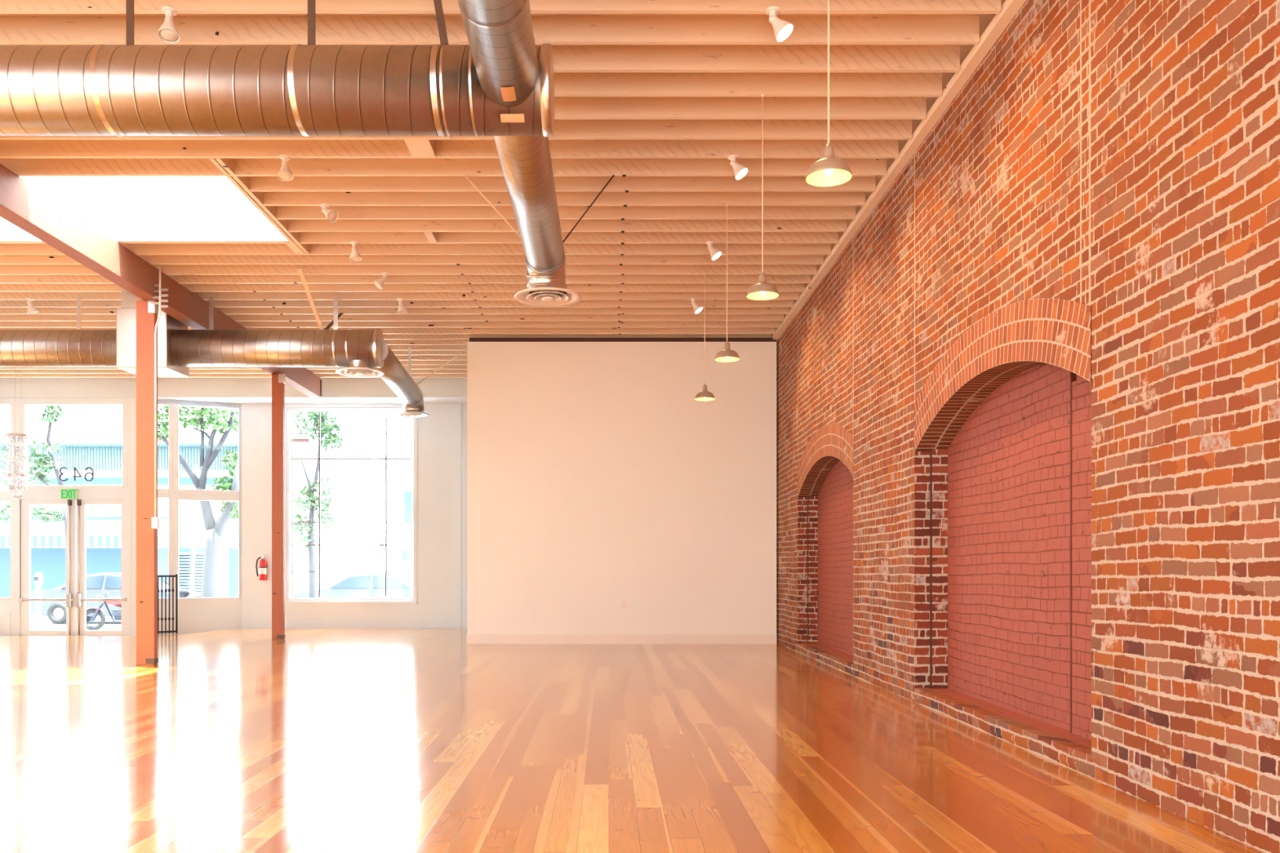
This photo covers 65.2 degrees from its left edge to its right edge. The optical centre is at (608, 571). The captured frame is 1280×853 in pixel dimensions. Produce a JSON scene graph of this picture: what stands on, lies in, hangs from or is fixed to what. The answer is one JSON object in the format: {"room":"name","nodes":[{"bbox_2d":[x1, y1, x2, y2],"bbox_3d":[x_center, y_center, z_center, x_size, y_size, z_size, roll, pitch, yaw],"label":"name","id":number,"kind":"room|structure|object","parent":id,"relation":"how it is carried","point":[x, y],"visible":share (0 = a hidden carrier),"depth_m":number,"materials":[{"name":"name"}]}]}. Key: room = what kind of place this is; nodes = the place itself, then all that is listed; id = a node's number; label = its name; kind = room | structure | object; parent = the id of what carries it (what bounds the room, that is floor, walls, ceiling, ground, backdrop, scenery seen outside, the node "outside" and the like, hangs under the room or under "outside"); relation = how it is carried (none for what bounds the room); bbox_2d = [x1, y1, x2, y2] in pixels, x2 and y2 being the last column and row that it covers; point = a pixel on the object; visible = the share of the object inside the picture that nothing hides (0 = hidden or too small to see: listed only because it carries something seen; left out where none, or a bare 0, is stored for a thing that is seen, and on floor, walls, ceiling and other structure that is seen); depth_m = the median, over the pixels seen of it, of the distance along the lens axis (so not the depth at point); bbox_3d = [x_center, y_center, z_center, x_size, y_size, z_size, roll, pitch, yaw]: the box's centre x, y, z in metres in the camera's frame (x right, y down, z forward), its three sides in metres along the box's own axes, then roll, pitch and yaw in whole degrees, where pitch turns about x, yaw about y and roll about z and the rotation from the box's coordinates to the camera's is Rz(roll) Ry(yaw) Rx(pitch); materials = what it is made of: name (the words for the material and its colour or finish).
{"room":"empty commercial space","nodes":[
{"label":"empty commercial space","id":0,"kind":"room"},
{"bbox_2d":[0,377,466,635],"bbox_3d":[-5.050,-1.322,20.735,16.500,5.444,0.930,0,0,0],"label":"wall","id":1,"kind":"structure","parent":0,"point":[442,435],"depth_m":21.00,"materials":[{"name":"white paint"}]},
{"bbox_2d":[0,493,14,635],"bbox_3d":[-12.424,-0.085,20.343,0.947,2.970,0.115,0,0,0],"label":"panel","id":2,"kind":"object","parent":1,"relation":"attached to","point":[6,606],"visible":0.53,"depth_m":20.30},
{"bbox_2d":[0,498,14,599],"bbox_3d":[-12.424,-0.447,20.350,0.947,2.057,0.100,0,0,0],"label":"window","id":3,"kind":"structure","parent":2,"relation":"attached to","point":[12,500],"depth_m":20.30,"materials":[{"name":"white metal"}]},
{"bbox_2d":[0,397,20,493],"bbox_3d":[-12.424,-2.544,20.350,0.947,1.949,0.100,0,0,0],"label":"window","id":4,"kind":"structure","parent":1,"relation":"in","point":[15,411],"depth_m":20.30,"materials":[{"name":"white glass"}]},
{"bbox_2d":[17,498,75,635],"bbox_3d":[-11.397,-0.075,20.305,1.125,2.793,0.140,0,0,0],"label":"door","id":5,"kind":"structure","parent":1,"relation":"in","point":[25,599],"depth_m":20.32,"materials":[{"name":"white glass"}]},
{"bbox_2d":[61,488,78,499],"bbox_3d":[-10.921,-1.563,20.259,0.330,0.210,0.057,0,0,0],"label":"exit sign","id":6,"kind":"object","parent":1,"relation":"attached to","point":[66,494],"visible":1,"depth_m":20.24,"materials":[{"name":"green plastic"}]},
{"bbox_2d":[14,489,131,635],"bbox_3d":[-10.874,-0.126,20.355,2.368,3.051,0.130,0,0,0],"label":"door frame","id":7,"kind":"structure","parent":1,"relation":"attached to","point":[28,494],"depth_m":20.29,"materials":[{"name":"white wood"}]},
{"bbox_2d":[20,397,128,489],"bbox_3d":[-10.854,-2.585,20.350,2.192,1.868,0.100,0,0,0],"label":"window","id":8,"kind":"structure","parent":1,"relation":"in","point":[24,402],"depth_m":20.30,"materials":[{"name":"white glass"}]},
{"bbox_2d":[58,466,68,481],"bbox_3d":[-11.100,-1.976,20.370,0.191,0.304,0.034,0,0,0],"label":"number","id":9,"kind":"object","parent":8,"relation":"attached to","point":[65,468],"visible":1,"depth_m":20.36,"materials":[{"name":"grey metal"}]},
{"bbox_2d":[71,466,81,480],"bbox_3d":[-10.825,-1.981,20.370,0.192,0.280,0.034,0,0,0],"label":"number","id":10,"kind":"object","parent":8,"relation":"attached to","point":[75,468],"visible":1,"depth_m":20.36,"materials":[{"name":"grey metal"}]},
{"bbox_2d":[84,466,93,481],"bbox_3d":[-10.583,-1.976,20.370,0.196,0.304,0.034,0,0,0],"label":"number","id":11,"kind":"object","parent":8,"relation":"attached to","point":[91,468],"visible":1,"depth_m":20.36,"materials":[{"name":"grey metal"}]},
{"bbox_2d":[75,498,126,635],"bbox_3d":[-10.303,-0.075,20.305,1.043,2.793,0.140,0,0,0],"label":"door","id":12,"kind":"structure","parent":1,"relation":"in","point":[81,599],"depth_m":20.32,"materials":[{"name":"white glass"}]},
{"bbox_2d":[157,400,173,494],"bbox_3d":[-9.117,-2.539,20.494,0.362,1.920,0.100,0,0,-22],"label":"window","id":13,"kind":"structure","parent":1,"relation":"in","point":[160,491],"depth_m":20.49,"materials":[{"name":"white metal"}]},
{"bbox_2d":[157,493,173,599],"bbox_3d":[-9.117,-0.500,20.494,0.362,2.159,0.100,0,0,-22],"label":"window","id":14,"kind":"structure","parent":1,"relation":"in","point":[170,496],"depth_m":20.49,"materials":[{"name":"white metal"}]},
{"bbox_2d":[173,400,240,496],"bbox_3d":[-8.340,-2.562,20.801,1.310,1.970,0.100,0,0,-22],"label":"window","id":15,"kind":"structure","parent":1,"relation":"in","point":[176,491],"depth_m":20.60,"materials":[{"name":"white metal"}]},
{"bbox_2d":[173,494,240,599],"bbox_3d":[-8.340,-0.499,20.801,1.310,2.156,0.100,0,0,-22],"label":"window","id":16,"kind":"structure","parent":1,"relation":"in","point":[176,498],"depth_m":20.57,"materials":[{"name":"white metal"}]},
{"bbox_2d":[255,554,267,580],"bbox_3d":[-7.244,-0.081,20.890,0.205,0.546,0.170,0,0,-38],"label":"fire extinguisher","id":17,"kind":"object","parent":1,"relation":"attached to","point":[262,575],"visible":1,"depth_m":20.85,"materials":[{"name":"red metal"}]},
{"bbox_2d":[241,621,457,628],"bbox_3d":[-5.439,1.125,20.989,4.522,0.150,0.022,0,0,0],"label":"baseboard","id":18,"kind":"structure","parent":1,"relation":"attached to","point":[245,624],"depth_m":20.98,"materials":[{"name":"white wood"}]},
{"bbox_2d":[284,404,417,604],"bbox_3d":[-5.446,-1.407,21.050,2.856,4.214,0.180,0,0,0],"label":"window","id":19,"kind":"structure","parent":1,"relation":"in","point":[288,410],"depth_m":21.02,"materials":[{"name":"white metal"}]},
{"bbox_2d":[0,0,1005,377],"bbox_3d":[-5.050,-3.972,8.650,16.500,0.244,25.300,0,0,0],"label":"ceiling","id":20,"kind":"structure","parent":0,"point":[656,96],"depth_m":9.72,"materials":[{"name":"brown wood"}]},
{"bbox_2d":[4,367,31,498],"bbox_3d":[-10.927,-2.598,18.500,0.437,2.524,0.437,0,0,19],"label":"crystal chandelier","id":21,"kind":"object","parent":20,"relation":"hanging from","point":[20,437],"visible":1,"depth_m":18.45,"materials":[{"name":"clear glass"}]},
{"bbox_2d":[25,297,38,314],"bbox_3d":[-8.206,-3.764,14.233,0.160,0.217,0.143,0,0,0],"label":"spotlight","id":22,"kind":"object","parent":20,"relation":"attached to","point":[31,309],"visible":1,"depth_m":14.20,"materials":[{"name":"white metal"}]},
{"bbox_2d":[0,182,288,241],"bbox_3d":[-5.670,-4.215,10.755,3.960,0.690,2.070,0,0,0],"label":"window","id":23,"kind":"structure","parent":20,"relation":"attached to","point":[122,211],"depth_m":11.72,"materials":[{"name":"white glass"}]},
{"bbox_2d":[0,164,321,397],"bbox_3d":[-5.844,-3.660,8.992,0.212,0.390,21.985,0,0,0],"label":"support beam","id":24,"kind":"structure","parent":20,"relation":"attached to","point":[22,204],"depth_m":11.47,"materials":[{"name":"brown wood"}]},
{"bbox_2d":[151,266,168,528],"bbox_3d":[-5.678,-2.200,12.660,0.195,3.320,0.060,0,0,0],"label":"conduit pipe","id":25,"kind":"object","parent":24,"relation":"attached to","point":[155,521],"visible":1,"depth_m":12.65,"materials":[{"name":"white metal"}]},
{"bbox_2d":[157,5,180,44],"bbox_3d":[-3.019,-3.764,6.873,0.143,0.215,0.153,0,0,0],"label":"spotlight","id":26,"kind":"object","parent":20,"relation":"attached to","point":[167,33],"visible":1,"depth_m":6.87,"materials":[{"name":"white metal"}]},
{"bbox_2d":[0,268,466,417],"bbox_3d":[-7.807,-3.312,15.526,10.786,1.113,5.498,0,0,0],"label":"ventilation duct","id":27,"kind":"object","parent":20,"relation":"hanging from","point":[362,353],"visible":0.99,"depth_m":13.78,"materials":[{"name":"silver metal"}]},
{"bbox_2d":[277,154,293,181],"bbox_3d":[-3.010,-3.765,9.317,0.143,0.214,0.145,0,0,0],"label":"spotlight","id":28,"kind":"object","parent":20,"relation":"attached to","point":[285,174],"visible":1,"depth_m":9.31,"materials":[{"name":"white metal"}]},
{"bbox_2d":[0,0,614,306],"bbox_3d":[-4.721,-3.300,6.475,9.558,1.169,7.750,0,0,0],"label":"ventilation duct","id":29,"kind":"object","parent":20,"relation":"hanging from","point":[500,84],"visible":1,"depth_m":6.26,"materials":[{"name":"silver metal"}]},
{"bbox_2d":[320,203,338,222],"bbox_3d":[-2.947,-3.772,10.552,0.209,0.200,0.142,0,0,39],"label":"spotlight","id":30,"kind":"object","parent":20,"relation":"attached to","point":[331,215],"visible":1,"depth_m":10.52,"materials":[{"name":"white metal"}]},
{"bbox_2d":[349,240,361,261],"bbox_3d":[-2.974,-3.766,11.758,0.143,0.212,0.143,0,0,0],"label":"spotlight","id":31,"kind":"object","parent":20,"relation":"attached to","point":[355,255],"visible":1,"depth_m":11.74,"materials":[{"name":"white metal"}]},
{"bbox_2d":[373,271,387,289],"bbox_3d":[-2.952,-3.765,12.971,0.196,0.214,0.142,0,0,-10],"label":"spotlight","id":32,"kind":"object","parent":20,"relation":"attached to","point":[380,282],"visible":1,"depth_m":12.96,"materials":[{"name":"white metal"}]},
{"bbox_2d":[396,297,407,314],"bbox_3d":[-2.937,-3.764,14.203,0.152,0.215,0.143,0,0,0],"label":"spotlight","id":33,"kind":"object","parent":20,"relation":"attached to","point":[401,310],"visible":1,"depth_m":14.18,"materials":[{"name":"white metal"}]},
{"bbox_2d":[689,297,702,314],"bbox_3d":[1.247,-3.764,14.195,0.190,0.217,0.149,0,0,0],"label":"spotlight","id":34,"kind":"object","parent":20,"relation":"attached to","point":[697,308],"visible":1,"depth_m":14.18,"materials":[{"name":"white metal"}]},
{"bbox_2d":[694,274,715,400],"bbox_3d":[1.250,-3.053,12.989,0.261,1.638,0.261,0,0,0],"label":"pendant lamp","id":35,"kind":"object","parent":20,"relation":"hanging from","point":[704,395],"visible":1,"depth_m":12.98,"materials":[{"name":"white metal"}]},
{"bbox_2d":[705,240,721,260],"bbox_3d":[1.235,-3.764,11.745,0.190,0.217,0.149,0,0,0],"label":"spotlight","id":36,"kind":"object","parent":20,"relation":"attached to","point":[715,254],"visible":1,"depth_m":11.73,"materials":[{"name":"white metal"}]},
{"bbox_2d":[715,204,739,361],"bbox_3d":[1.250,-3.053,10.553,0.261,1.638,0.261,0,0,0],"label":"pendant lamp","id":37,"kind":"object","parent":20,"relation":"hanging from","point":[726,355],"visible":1,"depth_m":10.55,"materials":[{"name":"white metal"}]},
{"bbox_2d":[727,154,748,180],"bbox_3d":[1.207,-3.764,9.315,0.190,0.217,0.149,0,0,0],"label":"spotlight","id":38,"kind":"object","parent":20,"relation":"attached to","point":[740,171],"visible":1,"depth_m":9.30,"materials":[{"name":"white metal"}]},
{"bbox_2d":[746,94,778,300],"bbox_3d":[1.250,-3.053,8.117,0.261,1.638,0.261,0,0,0],"label":"pendant lamp","id":39,"kind":"object","parent":20,"relation":"hanging from","point":[762,291],"visible":1,"depth_m":8.11,"materials":[{"name":"white metal"}]},
{"bbox_2d":[765,5,793,42],"bbox_3d":[1.178,-3.764,6.875,0.190,0.217,0.149,0,0,0],"label":"spotlight","id":40,"kind":"object","parent":20,"relation":"attached to","point":[782,28],"visible":1,"depth_m":6.87,"materials":[{"name":"white metal"}]},
{"bbox_2d":[805,0,852,186],"bbox_3d":[1.250,-3.053,5.681,0.261,1.638,0.261,0,0,0],"label":"pendant lamp","id":41,"kind":"object","parent":20,"relation":"hanging from","point":[829,171],"visible":1,"depth_m":5.68,"materials":[{"name":"silver metal"}]},
{"bbox_2d":[466,342,776,634],"bbox_3d":[0.219,-1.292,16.580,5.102,4.985,0.160,0,0,0],"label":"wall","id":42,"kind":"structure","parent":0,"point":[597,478],"depth_m":16.50,"materials":[{"name":"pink paint"}]},
{"bbox_2d":[466,634,776,644],"bbox_3d":[0.213,1.120,16.573,5.114,0.160,0.174,0,0,0],"label":"baseboard","id":43,"kind":"structure","parent":42,"relation":"attached to","point":[470,638],"depth_m":16.48,"materials":[{"name":"white wood"}]},
{"bbox_2d":[469,337,776,342],"bbox_3d":[0.234,-3.822,16.580,5.072,0.075,0.100,0,0,0],"label":"trim","id":44,"kind":"structure","parent":42,"relation":"attached to","point":[471,340],"depth_m":16.53,"materials":[{"name":"brown wood"}]},
{"bbox_2d":[622,600,626,608],"bbox_3d":[0.253,0.550,16.495,0.072,0.114,0.009,0,0,0],"label":"electrical outlet","id":45,"kind":"object","parent":42,"relation":"attached to","point":[624,602],"visible":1,"depth_m":16.49,"materials":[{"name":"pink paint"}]},
{"bbox_2d":[0,628,1265,852],"bbox_3d":[-5.050,1.263,8.600,16.500,0.126,25.200,0,0,0],"label":"floor","id":46,"kind":"structure","parent":0,"point":[237,740],"depth_m":6.37,"materials":[{"name":"brown wood"}]},
{"bbox_2d":[136,300,158,665],"bbox_3d":[-5.915,-1.130,12.820,0.242,4.660,0.112,0,0,0],"label":"support post","id":47,"kind":"object","parent":46,"relation":"on","point":[147,313],"visible":0.91,"depth_m":12.77,"materials":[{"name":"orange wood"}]},
{"bbox_2d":[157,573,177,635],"bbox_3d":[-8.706,0.649,19.577,0.529,1.180,0.056,0,0,-44],"label":"iron gate","id":48,"kind":"object","parent":46,"relation":"on","point":[173,631],"visible":0.81,"depth_m":19.64,"materials":[{"name":"black metal"}]},
{"bbox_2d":[271,373,285,639],"bbox_3d":[-5.794,-1.130,17.550,0.206,4.660,0.112,0,0,0],"label":"support post","id":49,"kind":"object","parent":46,"relation":"on","point":[278,380],"visible":1,"depth_m":17.50,"materials":[{"name":"red wood"}]},
{"bbox_2d":[776,0,1279,852],"bbox_3d":[3.047,-1.325,8.650,0.506,5.350,25.300,0,0,0],"label":"wall","id":50,"kind":"structure","parent":0,"point":[1028,413],"depth_m":6.32,"materials":[{"name":"brick"}]},
{"bbox_2d":[771,0,1026,341],"bbox_3d":[2.766,-3.865,8.500,0.108,0.070,25.000,0,0,0],"label":"trim","id":51,"kind":"structure","parent":50,"relation":"attached to","point":[1009,8],"depth_m":8.80,"materials":[{"name":"brown wood"}]},
{"label":"outside","id":52,"kind":"structure","parent":0,"visible":0},
{"bbox_2d":[31,626,121,630],"bbox_3d":[-10.000,1.470,22.825,100.000,0.260,3.150,0,0,0],"label":"sidewalk","id":53,"kind":"structure","parent":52,"point":[33,628],"depth_m":23.52,"materials":[{"name":"concrete"}]},
{"bbox_2d":[33,572,43,630],"bbox_3d":[-12.882,0.680,22.598,0.190,1.320,0.195,0,0,0],"label":"parking meter","id":54,"kind":"object","parent":53,"relation":"on","point":[38,577],"visible":0.97,"depth_m":22.56,"materials":[{"name":"white paint"}]},
{"bbox_2d":[86,591,121,630],"bbox_3d":[-11.050,0.906,22.696,1.710,0.876,0.629,0,0,-14],"label":"motorcycle","id":55,"kind":"object","parent":53,"relation":"on","point":[117,617],"visible":0.5,"depth_m":22.55,"materials":[{"name":"red metal"}]},
{"bbox_2d":[166,582,201,597],"bbox_3d":[-10.147,0.810,23.960,2.012,1.069,0.740,0,0,29],"label":"motorcycle","id":56,"kind":"object","parent":53,"relation":"on","point":[183,593],"visible":0.21,"depth_m":23.87,"materials":[{"name":"grey metal"}]},
{"bbox_2d":[157,405,238,597],"bbox_3d":[-9.703,-1.842,23.604,2.770,6.382,2.037,0,0,0],"label":"street tree","id":57,"kind":"object","parent":53,"relation":"on","point":[211,581],"visible":0.46,"depth_m":23.53,"materials":[{"name":"grey plant"}]},
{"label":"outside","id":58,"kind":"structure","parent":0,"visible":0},
{"bbox_3d":[-10.000,1.520,35.000,100.000,0.360,2.000,0,0,0],"label":"sidewalk","id":59,"kind":"object","parent":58,"visible":0},
{"bbox_2d":[0,444,239,599],"bbox_3d":[-19.368,-1.548,35.740,12.768,6.024,1.320,0,0,0],"label":"building","id":60,"kind":"structure","parent":59,"relation":"on","point":[104,522],"depth_m":35.98,"materials":[{"name":"teal paint"}]},
{"bbox_2d":[178,551,204,593],"bbox_3d":[-15.000,0.172,35.960,1.152,1.720,0.080,0,0,0],"label":"shutter","id":61,"kind":"object","parent":60,"relation":"hanging from","point":[184,557],"depth_m":35.95,"materials":[{"name":"white metal"}]},
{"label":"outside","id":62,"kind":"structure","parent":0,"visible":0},
{"bbox_2d":[31,614,121,626],"bbox_3d":[-10.000,1.590,29.200,100.000,0.220,9.600,0,0,0],"label":"street","id":63,"kind":"structure","parent":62,"point":[45,621],"depth_m":28.88,"materials":[{"name":"grey asphalt"}]},
{"bbox_2d":[0,404,66,626],"bbox_3d":[-14.288,-2.058,25.601,3.442,7.082,2.065,0,0,0],"label":"street tree","id":64,"kind":"object","parent":63,"relation":"on","point":[43,462],"visible":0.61,"depth_m":25.55,"materials":[{"name":"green plant"}]},
{"bbox_2d":[31,572,201,624],"bbox_3d":[-13.931,0.762,28.600,4.610,1.445,1.720,0,0,0],"label":"parked car","id":65,"kind":"object","parent":63,"relation":"on","point":[99,584],"visible":0.31,"depth_m":27.82,"materials":[{"name":"silver metal"}]},
{"bbox_2d":[190,464,198,595],"bbox_3d":[-10.648,-0.618,25.500,0.345,4.206,0.220,0,0,0],"label":"pole","id":66,"kind":"object","parent":63,"relation":"on","point":[193,548],"visible":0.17,"depth_m":25.47,"materials":[{"name":"white paint"}]},
{"bbox_2d":[290,411,345,598],"bbox_3d":[-7.884,-1.876,27.029,1.833,6.717,1.304,0,0,0],"label":"street tree","id":67,"kind":"object","parent":63,"relation":"on","point":[312,494],"visible":0.71,"depth_m":26.94,"materials":[{"name":"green plant"}]},
{"bbox_2d":[293,572,413,598],"bbox_3d":[-6.650,0.762,29.300,4.610,1.445,1.720,0,0,0],"label":"parked car","id":68,"kind":"object","parent":63,"relation":"on","point":[371,584],"visible":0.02,"depth_m":28.52,"materials":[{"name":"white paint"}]},
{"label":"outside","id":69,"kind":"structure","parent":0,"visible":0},
{"bbox_2d":[290,438,413,598],"bbox_3d":[-5.575,-1.764,37.050,15.441,6.241,0.700,0,0,0],"label":"building","id":70,"kind":"structure","parent":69,"point":[358,485],"depth_m":37.00,"materials":[{"name":"white paint"}]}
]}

